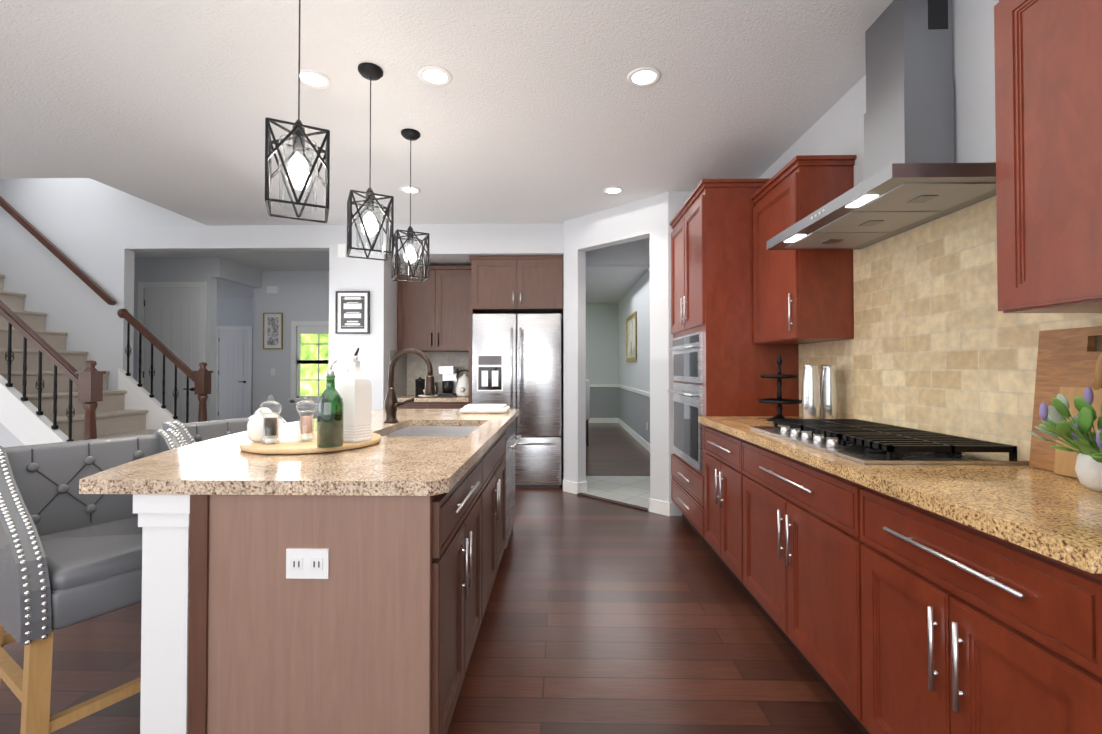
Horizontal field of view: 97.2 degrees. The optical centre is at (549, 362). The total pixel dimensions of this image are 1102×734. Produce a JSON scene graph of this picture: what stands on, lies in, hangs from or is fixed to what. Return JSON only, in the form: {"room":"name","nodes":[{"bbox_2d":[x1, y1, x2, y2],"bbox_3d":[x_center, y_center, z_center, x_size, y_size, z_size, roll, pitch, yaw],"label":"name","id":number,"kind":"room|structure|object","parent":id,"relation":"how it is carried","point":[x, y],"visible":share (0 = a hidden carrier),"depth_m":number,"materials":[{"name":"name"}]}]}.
{"room":"kitchen","nodes":[
{"label":"kitchen","id":0,"kind":"room"},
{"bbox_2d":[0,423,862,733],"bbox_3d":[-3.463,1.334,4.746,11.000,0.100,14.500,0,-1,1],"label":"floor","id":1,"kind":"structure","parent":0,"point":[600,617],"depth_m":2.13,"materials":[{"name":"brown wood"}]},
{"bbox_2d":[0,428,185,733],"bbox_3d":[-1.555,0.762,1.717,0.626,0.963,0.560,0,-1,31],"label":"bar stool","id":2,"kind":"object","parent":1,"relation":"on","point":[70,555],"visible":0.65,"depth_m":1.51,"materials":[{"name":"grey leather"}]},
{"bbox_2d":[0,274,212,446],"bbox_3d":[-4.770,-0.329,4.440,2.800,3.294,1.270,0,-1,1],"label":"staircase","id":3,"kind":"structure","parent":1,"relation":"on","point":[52,390],"depth_m":4.45,"materials":[{"name":"beige carpet"}]},
{"bbox_2d":[162,414,285,444],"bbox_3d":[-1.509,0.773,2.474,0.623,0.963,0.560,0,-1,26],"label":"bar stool","id":4,"kind":"object","parent":1,"relation":"on","point":[192,433],"visible":0.19,"depth_m":2.49,"materials":[{"name":"grey leather"}]},
{"bbox_2d":[119,416,520,733],"bbox_3d":[-0.678,0.816,2.498,0.896,0.874,2.364,0,-1,1],"label":"kitchen island","id":5,"kind":"object","parent":1,"relation":"on","point":[343,592],"depth_m":1.33,"materials":[{"name":"brown wood"}]},
{"bbox_2d":[79,409,518,493],"bbox_3d":[-0.761,0.358,2.510,1.010,0.039,2.380,0,-1,1],"label":"island countertop","id":6,"kind":"structure","parent":5,"relation":"on","point":[394,463],"depth_m":1.51,"materials":[{"name":"beige stone"}]},
{"bbox_2d":[239,431,380,453],"bbox_3d":[-0.948,0.318,1.955,0.510,0.022,0.510,0,-1,1],"label":"board","id":7,"kind":"object","parent":6,"relation":"on","point":[289,443],"visible":0.67,"depth_m":1.78,"materials":[{"name":"brown wood"}]},
{"bbox_2d":[247,408,279,441],"bbox_3d":[-1.115,0.240,1.889,0.112,0.128,0.112,0,-1,1],"label":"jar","id":8,"kind":"object","parent":7,"relation":"on","point":[255,428],"visible":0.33,"depth_m":1.84,"materials":[{"name":"ceramic"}]},
{"bbox_2d":[260,395,281,444],"bbox_3d":[-1.046,0.214,1.818,0.072,0.180,0.072,0,-1,1],"label":"pepper grinder","id":9,"kind":"object","parent":7,"relation":"on","point":[270,426],"visible":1,"depth_m":1.80,"materials":[{"name":"clear glass"}]},
{"bbox_2d":[296,395,316,441],"bbox_3d":[-0.945,0.214,1.886,0.072,0.180,0.072,0,-1,1],"label":"salt grinder","id":10,"kind":"object","parent":7,"relation":"on","point":[306,425],"visible":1,"depth_m":1.87,"materials":[{"name":"clear glass"}]},
{"bbox_2d":[317,359,343,447],"bbox_3d":[-0.792,0.146,1.754,0.088,0.313,0.088,0,-1,1],"label":"olive oil bottle","id":11,"kind":"object","parent":7,"relation":"on","point":[330,417],"visible":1,"depth_m":1.72,"materials":[{"name":"green glass"}]},
{"bbox_2d":[339,348,371,442],"bbox_3d":[-0.755,0.124,1.883,0.112,0.362,0.098,0,-1,1],"label":"ceramic bottle","id":12,"kind":"object","parent":7,"relation":"on","point":[355,388],"visible":0.96,"depth_m":1.86,"materials":[{"name":"white ceramic"}]},
{"bbox_2d":[379,348,435,423],"bbox_3d":[-0.791,0.131,2.727,0.301,0.421,0.135,0,-1,1],"label":"faucet","id":13,"kind":"object","parent":6,"relation":"on","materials":[{"name":"brown metal"}]},
{"bbox_2d":[379,424,478,435],"bbox_3d":[-0.611,0.480,2.540,0.480,0.228,0.710,0,-1,1],"label":"sink","id":14,"kind":"object","parent":6,"relation":"in","point":[408,429],"depth_m":2.89,"materials":[{"name":"silver metal"}]},
{"bbox_2d":[460,404,509,412],"bbox_3d":[-0.451,0.324,3.424,0.319,0.050,0.239,0,-1,1],"label":"dish towel","id":15,"kind":"object","parent":6,"relation":"on","point":[486,408],"visible":1,"depth_m":3.31,"materials":[{"name":"white fabric"}]},
{"bbox_2d":[398,402,468,408],"bbox_3d":[-1.266,0.855,5.364,0.854,0.875,0.617,0,-1,1],"label":"base cabinet","id":16,"kind":"object","parent":1,"relation":"on","point":[435,405],"visible":0.04,"depth_m":5.06,"materials":[{"name":"brown wood"}]},
{"bbox_2d":[397,395,468,401],"bbox_3d":[-1.266,0.397,5.365,0.854,0.039,0.627,0,-1,1],"label":"countertop","id":17,"kind":"structure","parent":16,"relation":"on","point":[433,399],"depth_m":5.05,"materials":[{"name":"stone"}]},
{"bbox_2d":[415,377,424,395],"bbox_3d":[-1.448,0.270,5.417,0.110,0.212,0.108,0,-1,1],"label":"coffee canister","id":18,"kind":"object","parent":17,"relation":"on","point":[419,385],"visible":0.81,"depth_m":5.37,"materials":[{"name":"black plastic"}]},
{"bbox_2d":[435,382,437,394],"bbox_3d":[-1.317,0.302,5.493,0.080,0.150,0.063,0,-1,1],"label":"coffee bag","id":19,"kind":"object","parent":17,"relation":"on","point":[436,387],"visible":0.29,"depth_m":5.47,"materials":[{"name":"black plastic"}]},
{"bbox_2d":[439,366,457,396],"bbox_3d":[-1.137,0.212,5.452,0.160,0.330,0.260,0,-1,1],"label":"coffee maker","id":20,"kind":"object","parent":17,"relation":"on","point":[449,382],"visible":0.94,"depth_m":5.36,"materials":[{"name":"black plastic"}]},
{"bbox_2d":[456,369,468,396],"bbox_3d":[-0.949,0.227,5.376,0.186,0.298,0.182,0,-1,1],"label":"kettle","id":21,"kind":"object","parent":17,"relation":"on","point":[462,389],"visible":0.79,"depth_m":5.31,"materials":[{"name":"white ceramic"}]},
{"bbox_2d":[472,313,560,487],"bbox_3d":[-0.334,0.396,5.274,0.918,1.790,0.716,0,-1,1],"label":"refrigerator","id":22,"kind":"object","parent":1,"relation":"on","point":[516,361],"visible":0.75,"depth_m":4.97,"materials":[{"name":"grey metal"}]},
{"bbox_2d":[586,380,589,445],"bbox_3d":[0.406,0.802,7.906,0.458,1.050,0.488,0,-1,1],"label":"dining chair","id":23,"kind":"object","parent":1,"relation":"on","point":[587,405],"visible":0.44,"depth_m":7.67,"materials":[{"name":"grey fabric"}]},
{"bbox_2d":[584,476,649,507],"bbox_3d":[0.840,1.283,4.829,1.160,0.004,1.350,0,-1,1],"label":"floor","id":24,"kind":"structure","parent":1,"relation":"on","point":[633,490],"depth_m":4.93,"materials":[{"name":"white tile"}]},
{"bbox_2d":[704,425,731,574],"bbox_3d":[1.288,0.819,2.750,0.618,0.876,0.723,0,-1,1],"label":"base cabinet","id":25,"kind":"object","parent":1,"relation":"on","point":[717,443],"depth_m":2.82,"materials":[{"name":"brown wood"}]},
{"bbox_2d":[669,178,798,557],"bbox_3d":[1.297,0.048,3.567,0.637,2.440,0.940,0,-1,1],"label":"tall cabinet","id":26,"kind":"object","parent":1,"relation":"on","point":[711,223],"visible":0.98,"depth_m":3.14,"materials":[{"name":"red wood"}]},
{"bbox_2d":[668,332,702,471],"bbox_3d":[0.981,0.265,3.585,0.071,0.925,0.772,0,-1,1],"label":"double oven","id":27,"kind":"object","parent":26,"relation":"in","point":[687,350],"visible":1,"depth_m":3.47,"materials":[{"name":"silver metal"}]},
{"bbox_2d":[732,435,839,705],"bbox_3d":[1.271,0.808,1.969,0.618,0.876,1.092,0,-1,1],"label":"base cabinet","id":28,"kind":"object","parent":1,"relation":"on","point":[786,510],"depth_m":1.93,"materials":[{"name":"brown wood"}]},
{"bbox_2d":[699,416,1101,572],"bbox_3d":[1.256,0.350,1.963,0.648,0.039,2.312,0,-1,1],"label":"countertop","id":29,"kind":"structure","parent":28,"relation":"on","point":[1051,514],"depth_m":1.19,"materials":[{"name":"stone"}]},
{"bbox_2d":[758,354,801,420],"bbox_3d":[1.342,0.146,2.838,0.230,0.390,0.230,0,-1,1],"label":"tray stand","id":30,"kind":"object","parent":29,"relation":"on","point":[779,400],"visible":0.94,"depth_m":2.82,"materials":[{"name":"black metal"}]},
{"bbox_2d":[802,365,820,418],"bbox_3d":[1.401,0.175,2.606,0.090,0.325,0.089,0,-1,1],"label":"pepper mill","id":31,"kind":"object","parent":29,"relation":"on","point":[811,403],"visible":0.81,"depth_m":2.57,"materials":[{"name":"silver metal"}]},
{"bbox_2d":[820,365,837,418],"bbox_3d":[1.507,0.176,2.624,0.090,0.325,0.089,0,-1,1],"label":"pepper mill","id":32,"kind":"object","parent":29,"relation":"on","point":[828,396],"visible":0.75,"depth_m":2.59,"materials":[{"name":"silver metal"}]},
{"bbox_2d":[750,419,1029,464],"bbox_3d":[1.271,0.303,1.999,0.525,0.054,0.925,0,-1,1],"label":"gas cooktop","id":33,"kind":"object","parent":29,"relation":"in","point":[863,441],"visible":1,"depth_m":1.71,"materials":[{"name":"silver metal"}]},
{"bbox_2d":[1026,387,1101,491],"bbox_3d":[1.337,0.189,1.190,0.217,0.259,0.327,0,-1,1],"label":"potted plant","id":34,"kind":"object","parent":29,"relation":"on","point":[1079,437],"visible":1,"depth_m":1.21,"materials":[{"name":"green plant"}]},
{"bbox_2d":[1029,326,1101,477],"bbox_3d":[1.494,0.110,1.284,0.082,0.420,0.440,0,-1,1],"label":"cutting boards","id":35,"kind":"object","parent":29,"relation":"on","point":[1069,364],"visible":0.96,"depth_m":1.41,"materials":[{"name":"brown wood"}]},
{"bbox_2d":[840,477,1101,733],"bbox_3d":[1.254,0.797,1.175,0.618,0.876,0.749,0,-1,1],"label":"base cabinet","id":36,"kind":"object","parent":1,"relation":"on","point":[883,613],"depth_m":1.12,"materials":[{"name":"brown wood"}]},
{"bbox_2d":[0,0,893,303],"bbox_3d":[-3.463,-1.918,4.791,11.000,0.995,14.500,0,-1,1],"label":"ceiling","id":37,"kind":"structure","parent":0,"point":[538,112],"depth_m":2.68,"materials":[{"name":"white paint"}]},
{"bbox_2d":[265,0,329,222],"bbox_3d":[-0.905,-1.000,1.752,0.198,0.923,0.198,0,-1,-27],"label":"pendant lamp","id":38,"kind":"object","parent":37,"relation":"hanging from","point":[298,165],"visible":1,"depth_m":1.72,"materials":[{"name":"black metal"}]},
{"bbox_2d":[294,69,330,88],"bbox_3d":[-1.212,-1.448,2.485,0.170,0.006,0.170,0,-1,1],"label":"recessed light","id":39,"kind":"object","parent":37,"relation":"in","point":[312,78],"visible":0.98,"depth_m":2.48,"materials":[{"name":"white"}]},
{"bbox_2d":[347,62,393,260],"bbox_3d":[-0.891,-0.991,2.406,0.198,0.923,0.198,0,-1,-27],"label":"pendant lamp","id":40,"kind":"object","parent":37,"relation":"hanging from","point":[370,71],"visible":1,"depth_m":2.38,"materials":[{"name":"black metal"}]},
{"bbox_2d":[399,186,420,193],"bbox_3d":[-1.159,-1.427,4.024,0.170,0.006,0.170,0,-1,1],"label":"recessed light","id":41,"kind":"object","parent":37,"relation":"in","point":[406,189],"visible":0.9,"depth_m":4.01,"materials":[{"name":"white"}]},
{"bbox_2d":[391,128,429,282],"bbox_3d":[-0.877,-0.982,3.051,0.198,0.923,0.198,0,-1,-27],"label":"pendant lamp","id":42,"kind":"object","parent":37,"relation":"hanging from","point":[410,135],"visible":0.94,"depth_m":3.03,"materials":[{"name":"black metal"}]},
{"bbox_2d":[418,66,451,86],"bbox_3d":[-0.583,-1.449,2.461,0.170,0.006,0.170,0,-1,1],"label":"recessed light","id":43,"kind":"object","parent":37,"relation":"in","point":[436,76],"visible":1,"depth_m":2.46,"materials":[{"name":"white"}]},
{"bbox_2d":[603,187,623,194],"bbox_3d":[0.528,-1.427,4.037,0.170,0.006,0.170,0,-1,1],"label":"recessed light","id":44,"kind":"object","parent":37,"relation":"in","point":[613,190],"visible":1,"depth_m":4.04,"materials":[{"name":"white"}]},
{"bbox_2d":[627,66,660,86],"bbox_3d":[0.478,-1.449,2.468,0.170,0.006,0.170,0,-1,1],"label":"recessed light","id":45,"kind":"object","parent":37,"relation":"in","point":[646,76],"visible":1,"depth_m":2.46,"materials":[{"name":"white"}]},
{"bbox_2d":[0,0,998,515],"bbox_3d":[-3.608,-0.521,4.385,10.726,3.600,13.720,0,-1,1],"label":"wall","id":46,"kind":"structure","parent":0,"point":[98,234],"depth_m":5.04,"materials":[{"name":"white paint"}]},
{"bbox_2d":[0,196,115,304],"bbox_3d":[-5.518,-1.529,5.030,2.113,1.886,0.099,0,-1,1],"label":"wall-mounted handrail","id":47,"kind":"object","parent":46,"relation":"attached to","point":[63,258],"visible":1,"depth_m":4.97,"materials":[{"name":"brown wood"}]},
{"bbox_2d":[137,282,206,422],"bbox_3d":[-5.018,0.119,6.414,0.910,2.375,0.058,0,-1,1],"label":"closet door","id":48,"kind":"structure","parent":46,"relation":"in","point":[172,316],"depth_m":6.44,"materials":[{"name":"white wood"}]},
{"bbox_2d":[216,326,252,419],"bbox_3d":[-6.564,0.304,10.046,0.780,2.105,0.058,0,-1,1],"label":"room door","id":49,"kind":"structure","parent":46,"relation":"in","point":[234,375],"depth_m":10.06,"materials":[{"name":"white wood"}]},
{"bbox_2d":[267,286,277,293],"bbox_3d":[-4.187,-1.096,7.330,0.160,0.110,0.027,0,-1,1],"label":"switch plate","id":50,"kind":"object","parent":46,"relation":"attached to","point":[270,289],"depth_m":7.32,"materials":[{"name":"white plastic"}]},
{"bbox_2d":[263,313,282,348],"bbox_3d":[-4.178,-0.471,7.322,0.290,0.550,0.025,0,-1,1],"label":"framed picture","id":51,"kind":"object","parent":46,"relation":"attached to","point":[272,330],"visible":0.96,"depth_m":7.32,"materials":[{"name":"white"}]},
{"bbox_2d":[271,368,275,375],"bbox_3d":[-4.173,0.144,7.323,0.070,0.110,0.005,0,-1,1],"label":"switch plate","id":52,"kind":"object","parent":46,"relation":"attached to","point":[273,370],"depth_m":7.32,"materials":[{"name":"white plastic"}]},
{"bbox_2d":[288,321,328,404],"bbox_3d":[-3.508,0.009,7.321,0.820,1.260,0.110,0,-1,1],"label":"window","id":53,"kind":"structure","parent":46,"relation":"in","point":[319,328],"depth_m":7.33,"materials":[{"name":"white"}]},
{"bbox_2d":[338,244,346,257],"bbox_3d":[-2.133,-1.143,4.985,0.080,0.140,0.028,0,-1,1],"label":"switch plate","id":54,"kind":"object","parent":46,"relation":"attached to","point":[342,250],"depth_m":4.97,"materials":[{"name":"white plastic"}]},
{"bbox_2d":[335,291,369,333],"bbox_3d":[-2.021,-0.510,4.975,0.346,0.437,0.025,0,-1,1],"label":"picture frame","id":55,"kind":"object","parent":46,"relation":"attached to","point":[352,312],"visible":0.98,"depth_m":4.97,"materials":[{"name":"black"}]},
{"bbox_2d":[389,350,468,395],"bbox_3d":[-1.265,0.125,5.395,0.853,0.503,0.579,0,-1,1],"label":"tiled wall","id":56,"kind":"structure","parent":46,"relation":"attached to","point":[409,369],"depth_m":5.67,"materials":[{"name":"beige tile"}]},
{"bbox_2d":[397,266,470,351],"bbox_3d":[-1.263,-0.596,5.519,0.854,0.940,0.346,0,-1,1],"label":"upper cabinet","id":57,"kind":"object","parent":46,"relation":"attached to","point":[433,311],"visible":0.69,"depth_m":5.37,"materials":[{"name":"brown wood"}]},
{"bbox_2d":[469,255,562,403],"bbox_3d":[-0.345,0.093,5.330,0.983,2.397,0.666,0,-1,1],"label":"upper cabinet","id":58,"kind":"object","parent":46,"relation":"attached to","point":[502,284],"visible":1,"depth_m":5.04,"materials":[{"name":"brown wood"}]},
{"bbox_2d":[563,384,669,515],"bbox_3d":[-3.715,0.885,7.422,10.380,0.870,7.374,0,-1,1],"label":"baseboard","id":59,"kind":"structure","parent":46,"relation":"attached to","point":[654,505],"depth_m":4.78,"materials":[{"name":"white"}]},
{"bbox_2d":[626,312,636,361],"bbox_3d":[1.492,-0.439,8.915,0.025,0.850,1.150,0,-1,1],"label":"framed picture","id":60,"kind":"object","parent":46,"relation":"attached to","point":[631,337],"visible":0.98,"depth_m":8.88,"materials":[{"name":"gold"}]},
{"bbox_2d":[798,161,1101,459],"bbox_3d":[1.577,-0.188,1.963,0.011,1.034,2.312,0,-1,1],"label":"tiled wall","id":61,"kind":"structure","parent":46,"relation":"attached to","point":[940,343],"depth_m":1.95,"materials":[{"name":"tile"}]},
{"bbox_2d":[751,155,856,343],"bbox_3d":[1.439,-0.596,2.819,0.320,0.953,0.603,0,-1,1],"label":"upper cabinet","id":62,"kind":"object","parent":61,"relation":"attached to","point":[803,296],"visible":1,"depth_m":2.55,"materials":[{"name":"brown wood"}]},
{"bbox_2d":[767,0,995,249],"bbox_3d":[1.333,-1.015,2.014,0.475,0.884,0.940,0,-1,1],"label":"range hood","id":63,"kind":"object","parent":61,"relation":"attached to","point":[915,175],"visible":0.98,"depth_m":1.89,"materials":[{"name":"silver metal"}]},
{"bbox_2d":[994,0,1101,312],"bbox_3d":[1.395,-0.624,0.799,0.320,0.953,1.222,0,-1,1],"label":"upper cabinet","id":64,"kind":"object","parent":61,"relation":"attached to","point":[1048,90],"visible":1,"depth_m":1.24,"materials":[{"name":"brown wood"}]},
{"label":"outside","id":65,"kind":"structure","parent":0,"visible":0},
{"bbox_2d":[300,334,328,395],"bbox_3d":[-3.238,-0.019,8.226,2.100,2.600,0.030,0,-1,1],"label":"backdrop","id":66,"kind":"structure","parent":65,"point":[315,357],"depth_m":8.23,"materials":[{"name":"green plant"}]}
]}

